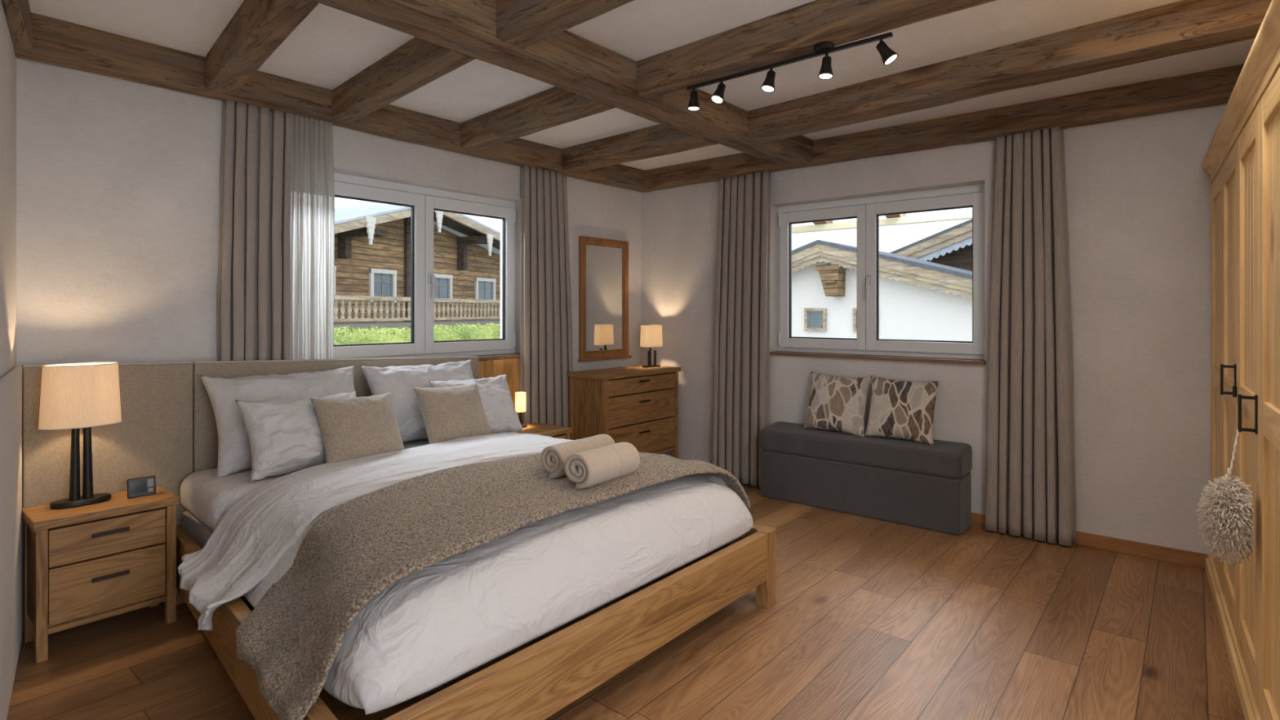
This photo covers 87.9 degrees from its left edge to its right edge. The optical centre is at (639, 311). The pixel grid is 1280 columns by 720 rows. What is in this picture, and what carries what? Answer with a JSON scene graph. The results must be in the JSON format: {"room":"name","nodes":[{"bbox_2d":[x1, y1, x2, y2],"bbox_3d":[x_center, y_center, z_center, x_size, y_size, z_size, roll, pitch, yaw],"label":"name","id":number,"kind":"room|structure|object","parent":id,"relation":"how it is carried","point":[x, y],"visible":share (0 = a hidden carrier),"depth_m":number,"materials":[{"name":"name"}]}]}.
{"room":"bedroom","nodes":[
{"label":"bedroom","id":0,"kind":"room"},
{"bbox_2d":[0,0,16,378],"bbox_3d":[-1.024,0.058,0.801,0.118,2.485,4.858,0,0,-40],"label":"wall","id":1,"kind":"structure","parent":0,"point":[7,56],"depth_m":2.37,"materials":[{"name":"paint"}]},
{"bbox_2d":[0,365,22,719],"bbox_3d":[-1.487,0.756,1.465,0.024,1.088,3.008,0,0,-40],"label":"panel","id":2,"kind":"object","parent":1,"relation":"attached to","point":[11,384],"visible":1,"depth_m":2.20,"materials":[{"name":"fabric"}]},
{"bbox_2d":[2,0,32,48],"bbox_3d":[-1.046,-1.105,0.956,0.064,0.158,4.308,0,0,-40],"label":"ceiling beam","id":3,"kind":"structure","parent":1,"relation":"attached to","point":[18,13],"depth_m":2.41,"materials":[{"name":"brown wood"}]},
{"bbox_2d":[22,361,193,633],"bbox_3d":[-2.269,0.745,2.864,0.030,1.069,0.583,0,0,40],"label":"upholstered panel","id":4,"kind":"object","parent":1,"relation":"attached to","point":[153,436],"visible":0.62,"depth_m":2.89,"materials":[{"name":"fabric"}]},
{"bbox_2d":[16,57,640,472],"bbox_3d":[-1.394,0.058,4.305,0.300,2.485,4.620,0,0,40],"label":"wall","id":5,"kind":"structure","parent":0,"point":[118,181],"depth_m":3.03,"materials":[{"name":"paint"}]},
{"bbox_2d":[13,12,652,192],"bbox_3d":[-1.221,-1.105,4.160,0.164,0.159,4.020,0,0,40],"label":"ceiling beam","id":6,"kind":"structure","parent":5,"relation":"attached to","point":[55,42],"depth_m":3.29,"materials":[{"name":"brown wood"}]},
{"bbox_2d":[217,99,291,360],"bbox_3d":[-1.936,-0.367,3.351,0.066,1.335,0.337,0,0,41],"label":"curtain","id":7,"kind":"object","parent":6,"relation":"hanging from","point":[254,316],"visible":0.95,"depth_m":3.33,"materials":[{"name":"fabric"}]},
{"bbox_2d":[289,113,334,359],"bbox_3d":[-1.756,-0.367,3.549,0.036,1.335,0.246,0,0,40],"label":"sheer curtain","id":8,"kind":"object","parent":6,"relation":"hanging from","point":[312,224],"visible":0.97,"depth_m":3.55,"materials":[{"name":"white fabric"}]},
{"bbox_2d":[520,165,573,427],"bbox_3d":[-0.671,0.125,4.855,0.071,2.320,0.494,0,0,40],"label":"curtain","id":9,"kind":"object","parent":6,"relation":"hanging from","point":[545,322],"visible":0.75,"depth_m":4.82,"materials":[{"name":"fabric"}]},
{"bbox_2d":[333,172,519,360],"bbox_3d":[-1.419,-0.241,4.167,0.220,1.129,1.706,0,0,40],"label":"window","id":10,"kind":"structure","parent":5,"relation":"in","point":[422,202],"depth_m":4.27,"materials":[{"name":"white plastic"}]},
{"bbox_2d":[478,357,519,417],"bbox_3d":[-0.988,0.813,4.539,0.022,0.974,0.700,0,0,40],"label":"wood panel","id":11,"kind":"object","parent":5,"relation":"attached to","point":[510,367],"visible":0.07,"depth_m":4.60,"materials":[{"name":"brown wood"}]},
{"bbox_2d":[577,235,631,361],"bbox_3d":[-0.276,-0.104,5.374,0.043,0.976,0.599,0,0,40],"label":"wall mirror","id":12,"kind":"object","parent":5,"relation":"attached to","point":[603,263],"visible":1,"depth_m":5.36,"materials":[{"name":"brown wood"}]},
{"bbox_2d":[6,480,1244,719],"bbox_3d":[0.214,1.340,2.440,4.960,0.080,5.220,0,0,40],"label":"floor","id":13,"kind":"structure","parent":0,"point":[869,619],"depth_m":2.58,"materials":[{"name":"brown wood"}]},
{"bbox_2d":[22,485,178,663],"bbox_3d":[-2.190,1.038,2.706,0.281,0.525,0.457,0,0,40],"label":"nightstand","id":14,"kind":"object","parent":13,"relation":"on","point":[82,565],"visible":0.96,"depth_m":2.60,"materials":[{"name":"brown wood"}]},
{"bbox_2d":[37,362,121,509],"bbox_3d":[-2.257,0.489,2.683,0.174,0.572,0.262,0,0,40],"label":"table lamp","id":15,"kind":"object","parent":14,"relation":"on","point":[74,397],"visible":1,"depth_m":2.64,"materials":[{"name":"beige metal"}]},
{"bbox_2d":[126,475,155,498],"bbox_3d":[-2.099,0.736,2.796,0.028,0.079,0.096,0,0,44],"label":"alarm clock","id":16,"kind":"object","parent":14,"relation":"on","point":[144,486],"visible":1,"depth_m":2.79,"materials":[{"name":"black plastic"}]},
{"bbox_2d":[176,355,775,719],"bbox_3d":[-0.820,0.766,2.937,2.160,1.068,2.076,0,0,40],"label":"bed","id":17,"kind":"object","parent":13,"relation":"on","point":[539,678],"visible":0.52,"depth_m":2.20,"materials":[{"name":"brown wood"}]},
{"bbox_2d":[180,431,734,696],"bbox_3d":[-0.828,0.892,3.050,1.941,0.344,1.740,0,0,40],"label":"mattress","id":18,"kind":"object","parent":17,"relation":"on","point":[206,497],"visible":0.18,"depth_m":2.82,"materials":[{"name":"grey fabric"}]},
{"bbox_2d":[199,365,355,477],"bbox_3d":[-1.697,0.509,3.248,0.304,0.441,0.730,0,0,40],"label":"pillow","id":19,"kind":"object","parent":18,"relation":"on","point":[234,453],"visible":0.49,"depth_m":3.07,"materials":[{"name":"grey fabric"}]},
{"bbox_2d":[235,391,355,481],"bbox_3d":[-1.528,0.557,3.068,0.279,0.342,0.560,0,0,40],"label":"pillow","id":20,"kind":"object","parent":18,"relation":"on","point":[285,435],"visible":0.56,"depth_m":2.92,"materials":[{"name":"grey fabric"}]},
{"bbox_2d":[360,360,473,442],"bbox_3d":[-1.204,0.508,3.807,0.294,0.428,0.720,0,0,40],"label":"pillow","id":21,"kind":"object","parent":18,"relation":"on","point":[400,381],"visible":0.42,"depth_m":3.64,"materials":[{"name":"grey fabric"}]},
{"bbox_2d":[177,433,752,714],"bbox_3d":[-0.619,0.852,2.756,1.528,0.403,1.990,0,0,40],"label":"duvet","id":22,"kind":"object","parent":18,"relation":"on","point":[437,623],"visible":0.66,"depth_m":2.23,"materials":[{"name":"grey fabric"}]},
{"bbox_2d":[310,392,404,463],"bbox_3d":[-1.318,0.550,3.137,0.204,0.308,0.405,0,0,40],"label":"cushion","id":23,"kind":"object","parent":22,"relation":"on","point":[359,427],"visible":0.91,"depth_m":3.07,"materials":[{"name":"beige fabric"}]},
{"bbox_2d":[413,382,492,444],"bbox_3d":[-0.998,0.550,3.583,0.203,0.307,0.410,0,0,40],"label":"cushion","id":24,"kind":"object","parent":22,"relation":"on","point":[448,413],"visible":0.9,"depth_m":3.52,"materials":[{"name":"beige fabric"}]},
{"bbox_2d":[235,451,751,719],"bbox_3d":[-0.426,0.836,2.530,0.812,0.412,1.992,0,0,40],"label":"throw blanket","id":25,"kind":"object","parent":22,"relation":"on","point":[294,636],"visible":0.85,"depth_m":2.06,"materials":[{"name":"beige fabric"}]},
{"bbox_2d":[540,434,614,478],"bbox_3d":[-0.246,0.586,2.714,0.124,0.131,0.331,0,0,38],"label":"rolled towel","id":26,"kind":"object","parent":25,"relation":"on","point":[553,457],"visible":0.58,"depth_m":2.61,"materials":[{"name":"beige fabric"}]},
{"bbox_2d":[564,442,639,488],"bbox_3d":[-0.141,0.585,2.543,0.136,0.131,0.302,0,0,38],"label":"rolled towel","id":27,"kind":"object","parent":25,"relation":"on","point":[589,468],"visible":1,"depth_m":2.46,"materials":[{"name":"beige fabric"}]},
{"bbox_2d":[429,374,524,434],"bbox_3d":[-0.935,0.551,3.853,0.251,0.334,0.535,0,0,40],"label":"pillow","id":28,"kind":"object","parent":18,"relation":"on","point":[501,415],"visible":0.5,"depth_m":3.88,"materials":[{"name":"grey fabric"}]},
{"bbox_2d":[515,422,572,439],"bbox_3d":[-0.700,1.039,4.435,0.360,0.522,0.336,0,0,40],"label":"nightstand","id":29,"kind":"object","parent":13,"relation":"on","point":[544,429],"visible":0.13,"depth_m":4.41,"materials":[{"name":"brown wood"}]},
{"bbox_2d":[515,391,527,427],"bbox_3d":[-0.808,0.661,4.492,0.088,0.234,0.088,0,0,40],"label":"table lamp","id":30,"kind":"object","parent":29,"relation":"on","point":[520,397],"visible":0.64,"depth_m":4.46,"materials":[{"name":"fabric"}]},
{"bbox_2d":[567,364,680,458],"bbox_3d":[-0.103,0.874,5.168,0.386,0.852,0.902,0,0,40],"label":"dresser","id":31,"kind":"object","parent":13,"relation":"on","point":[637,406],"visible":0.86,"depth_m":4.96,"materials":[{"name":"brown wood"}]},
{"bbox_2d":[640,324,662,367],"bbox_3d":[0.093,0.271,5.415,0.196,0.355,0.098,0,0,-43],"label":"table lamp","id":32,"kind":"object","parent":31,"relation":"on","point":[651,335],"visible":1,"depth_m":5.37,"materials":[{"name":"fabric"}]},
{"bbox_2d":[759,421,972,535],"bbox_3d":[1.431,1.050,4.365,1.330,0.501,0.284,0,0,40],"label":"storage bench","id":33,"kind":"object","parent":13,"relation":"on","point":[904,482],"visible":0.99,"depth_m":4.18,"materials":[{"name":"fabric"}]},
{"bbox_2d":[803,371,871,436],"bbox_3d":[1.329,0.619,4.491,0.442,0.401,0.168,0,0,40],"label":"cushion","id":34,"kind":"object","parent":33,"relation":"on","point":[836,403],"visible":1,"depth_m":4.43,"materials":[{"name":"fabric"}]},
{"bbox_2d":[759,421,972,479],"bbox_3d":[1.431,0.889,4.365,1.330,0.180,0.284,0,0,40],"label":"seat cushion","id":35,"kind":"object","parent":33,"relation":"on","point":[944,460],"depth_m":4.20,"materials":[{"name":"fabric"}]},
{"bbox_2d":[864,375,939,445],"bbox_3d":[1.657,0.618,4.216,0.438,0.397,0.169,0,0,40],"label":"cushion","id":36,"kind":"object","parent":33,"relation":"on","point":[900,409],"visible":1,"depth_m":4.16,"materials":[{"name":"fabric"}]},
{"bbox_2d":[1201,0,1279,719],"bbox_3d":[2.253,0.273,2.068,0.624,2.055,2.780,0,0,37],"label":"wardrobe","id":37,"kind":"object","parent":13,"relation":"on","point":[1242,158],"visible":0.94,"depth_m":2.19,"materials":[{"name":"brown wood"}]},
{"bbox_2d":[1195,429,1253,565],"bbox_3d":[1.818,0.575,2.070,0.135,0.416,0.162,0,0,40],"label":"shaggy pompon","id":38,"kind":"object","parent":37,"relation":"hanging from","point":[1225,511],"visible":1,"depth_m":2.03,"materials":[{"name":"beige fabric"}]},
{"bbox_2d":[28,0,1255,170],"bbox_3d":[0.208,-1.225,2.511,5.060,0.080,5.320,0,0,40],"label":"ceiling","id":39,"kind":"structure","parent":0,"point":[331,46],"depth_m":2.95,"materials":[{"name":"paint"}]},
{"bbox_2d":[204,0,318,94],"bbox_3d":[-1.548,-1.106,2.666,0.138,0.157,1.293,0,0,-43],"label":"ceiling beam","id":40,"kind":"structure","parent":39,"relation":"attached to","point":[258,28],"depth_m":2.59,"materials":[{"name":"brown wood"}]},
{"bbox_2d":[331,36,475,122],"bbox_3d":[-1.155,-1.107,3.137,0.134,0.154,1.283,0,0,-45],"label":"ceiling beam","id":41,"kind":"structure","parent":39,"relation":"attached to","point":[418,62],"depth_m":3.06,"materials":[{"name":"brown wood"}]},
{"bbox_2d":[460,86,614,151],"bbox_3d":[-0.630,-1.106,3.765,1.280,0.156,0.170,0,0,44],"label":"ceiling beam","id":42,"kind":"structure","parent":39,"relation":"attached to","point":[554,106],"depth_m":3.69,"materials":[{"name":"brown wood"}]},
{"bbox_2d":[311,0,813,166],"bbox_3d":[-0.273,-1.104,3.016,0.252,0.160,4.280,0,0,40],"label":"ceiling beam","id":43,"kind":"structure","parent":39,"relation":"attached to","point":[569,61],"depth_m":2.87,"materials":[{"name":"brown wood"}]},
{"bbox_2d":[495,0,634,48],"bbox_3d":[0.523,-1.108,1.664,2.735,0.152,0.155,0,0,41],"label":"ceiling beam","id":44,"kind":"structure","parent":39,"relation":"attached to","point":[522,24],"depth_m":2.39,"materials":[{"name":"brown wood"}]},
{"bbox_2d":[561,124,717,173],"bbox_3d":[-0.053,-1.105,4.456,1.269,0.158,0.212,0,0,41],"label":"ceiling beam","id":45,"kind":"structure","parent":39,"relation":"attached to","point":[660,140],"depth_m":4.38,"materials":[{"name":"brown wood"}]},
{"bbox_2d":[635,0,996,98],"bbox_3d":[1.034,-1.107,2.276,2.736,0.154,0.141,0,0,42],"label":"ceiling beam","id":46,"kind":"structure","parent":39,"relation":"attached to","point":[795,32],"depth_m":2.63,"materials":[{"name":"brown wood"}]},
{"bbox_2d":[686,31,897,111],"bbox_3d":[0.567,-0.966,2.685,0.928,0.132,0.080,0,0,39],"label":"track light","id":47,"kind":"object","parent":46,"relation":"attached to","point":[888,55],"visible":1,"depth_m":2.62,"materials":[{"name":"black metal"}]},
{"bbox_2d":[644,63,1244,191],"bbox_3d":[1.703,-1.104,4.246,4.230,0.159,0.151,0,0,40],"label":"ceiling beam","id":48,"kind":"structure","parent":39,"relation":"attached to","point":[1212,87],"depth_m":3.86,"materials":[{"name":"brown wood"}]},
{"bbox_2d":[711,170,770,486],"bbox_3d":[0.765,0.127,5.037,0.490,2.323,0.088,0,0,40],"label":"curtain","id":49,"kind":"object","parent":48,"relation":"hanging from","point":[741,342],"visible":0.95,"depth_m":5.01,"materials":[{"name":"fabric"}]},
{"bbox_2d":[985,126,1076,546],"bbox_3d":[2.228,0.127,3.814,0.460,2.323,0.094,0,0,40],"label":"curtain","id":50,"kind":"object","parent":48,"relation":"hanging from","point":[1030,491],"visible":0.99,"depth_m":3.78,"materials":[{"name":"fabric"}]},
{"bbox_2d":[747,0,1271,142],"bbox_3d":[1.670,-1.106,3.038,2.757,0.156,0.224,0,0,45],"label":"ceiling beam","id":51,"kind":"structure","parent":39,"relation":"attached to","point":[1183,26],"depth_m":2.91,"materials":[{"name":"brown wood"}]},
{"bbox_2d":[640,103,1226,558],"bbox_3d":[1.817,0.058,4.437,4.460,2.485,0.300,0,0,40],"label":"wall","id":52,"kind":"structure","parent":0,"point":[1138,189],"depth_m":3.65,"materials":[{"name":"paint"}]},
{"bbox_2d":[769,183,985,364],"bbox_3d":[1.578,-0.241,4.545,1.465,1.118,0.220,0,0,40],"label":"window","id":53,"kind":"structure","parent":52,"relation":"in","point":[868,344],"depth_m":4.56,"materials":[{"name":"white plastic"}]},
{"bbox_2d":[739,480,1207,568],"bbox_3d":[1.436,1.262,4.550,3.730,0.075,0.016,0,0,40],"label":"baseboard","id":54,"kind":"structure","parent":52,"relation":"attached to","point":[1181,557],"depth_m":3.53,"materials":[{"name":"brown wood"}]},
{"label":"outside","id":55,"kind":"structure","parent":0,"visible":0},
{"bbox_3d":[2.620,2.550,49.931,180.000,0.100,160.000,0,0,40],"label":"floor","id":56,"kind":"structure","parent":55,"visible":0},
{"bbox_2d":[333,204,500,335],"bbox_3d":[-9.945,-0.515,23.426,8.450,6.030,16.000,0,0,20],"label":"chalet","id":57,"kind":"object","parent":56,"relation":"on","point":[372,256],"visible":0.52,"depth_m":21.20,"materials":[{"name":"brown wood"}]},
{"bbox_2d":[365,215,376,244],"bbox_3d":[-7.460,-2.255,18.394,0.060,0.770,0.336,0,0,20],"label":"pendant","id":58,"kind":"object","parent":57,"relation":"attached to","point":[371,220],"depth_m":18.36,"materials":[{"name":"white wood"}]},
{"bbox_2d":[435,210,443,232],"bbox_3d":[-6.417,-2.935,21.239,0.060,0.770,0.336,0,0,20],"label":"pendant","id":59,"kind":"object","parent":57,"relation":"attached to","point":[438,214],"depth_m":21.20,"materials":[{"name":"white wood"}]},
{"bbox_2d":[486,234,493,255],"bbox_3d":[-5.416,-2.415,23.971,0.060,0.770,0.336,0,0,20],"label":"pendant","id":60,"kind":"object","parent":57,"relation":"attached to","point":[490,237],"depth_m":23.93,"materials":[{"name":"white wood"}]},
{"bbox_2d":[333,322,500,345],"bbox_3d":[-4.051,1.374,19.822,1.502,2.252,13.841,0,0,20],"label":"hedge","id":61,"kind":"object","parent":56,"relation":"on","point":[492,331],"visible":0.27,"depth_m":15.36,"materials":[{"name":"green plant"}]},
{"bbox_2d":[791,240,972,341],"bbox_3d":[7.122,0.340,17.934,18.000,4.320,5.300,0,0,41],"label":"house","id":62,"kind":"structure","parent":56,"relation":"on","point":[920,300],"depth_m":16.17,"materials":[{"name":"white paint"}]},
{"bbox_2d":[889,218,972,271],"bbox_3d":[15.096,-1.618,22.583,10.600,8.235,8.100,0,0,41],"label":"house","id":63,"kind":"structure","parent":56,"relation":"on","point":[952,246],"depth_m":22.07,"materials":[{"name":"brown wood"}]},
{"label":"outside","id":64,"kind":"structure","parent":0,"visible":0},
{"bbox_2d":[791,219,955,253],"bbox_3d":[24.960,-20.600,70.434,427.994,47.800,339.865,0,0,40],"label":"mountain","id":65,"kind":"structure","parent":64,"point":[891,237],"depth_m":195.79},
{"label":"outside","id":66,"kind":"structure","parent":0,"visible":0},
{"bbox_2d":[791,210,972,233],"bbox_3d":[1.975,-1.116,5.484,5.200,0.648,1.450,0,0,40],"label":"roof eaves","id":67,"kind":"object","parent":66,"point":[900,219],"visible":0.15,"depth_m":5.99,"materials":[{"name":"brown wood"}]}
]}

